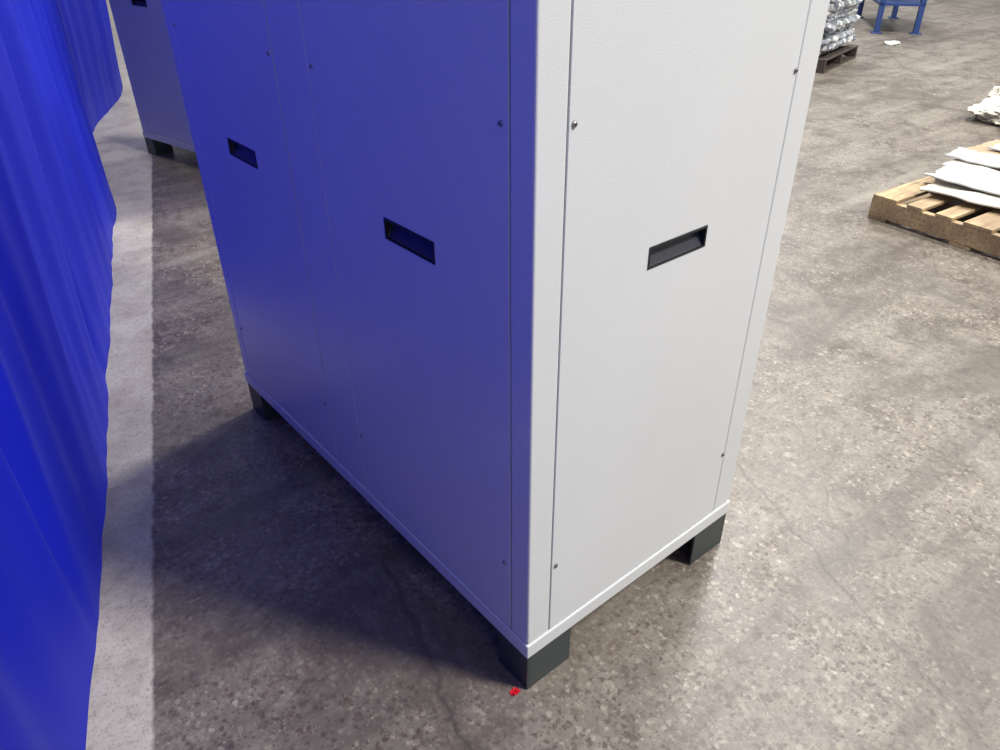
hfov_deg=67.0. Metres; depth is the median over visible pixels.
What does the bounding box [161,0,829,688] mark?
tall cabinet
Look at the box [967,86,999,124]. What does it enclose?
paper
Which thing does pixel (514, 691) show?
scrap
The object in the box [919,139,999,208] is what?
flattened cardboard
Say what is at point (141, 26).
tall cabinet
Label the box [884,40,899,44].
paper scrap
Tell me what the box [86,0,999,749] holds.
floor
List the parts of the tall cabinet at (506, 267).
handle, panel, panel, handle, handle, panel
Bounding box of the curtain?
[0,0,122,749]
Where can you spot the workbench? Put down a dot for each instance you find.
(882, 3)
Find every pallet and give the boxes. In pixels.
[815,44,857,73]
[868,176,999,256]
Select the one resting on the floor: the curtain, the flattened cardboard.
the curtain
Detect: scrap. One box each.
[509,687,520,695]
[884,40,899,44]
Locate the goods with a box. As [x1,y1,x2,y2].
[819,0,862,55]
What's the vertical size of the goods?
0.670 m
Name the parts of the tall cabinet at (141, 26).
handle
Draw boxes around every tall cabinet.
[109,0,194,155]
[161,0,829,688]
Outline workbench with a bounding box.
[856,0,926,34]
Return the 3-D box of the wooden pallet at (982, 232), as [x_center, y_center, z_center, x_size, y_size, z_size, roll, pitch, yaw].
[2.782,-0.842,3.920,1.206,0.130,1.108,-20,37,-28]
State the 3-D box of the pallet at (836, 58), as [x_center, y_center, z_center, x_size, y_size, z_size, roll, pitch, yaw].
[3.065,-3.272,7.712,0.825,0.123,1.000,23,39,32]

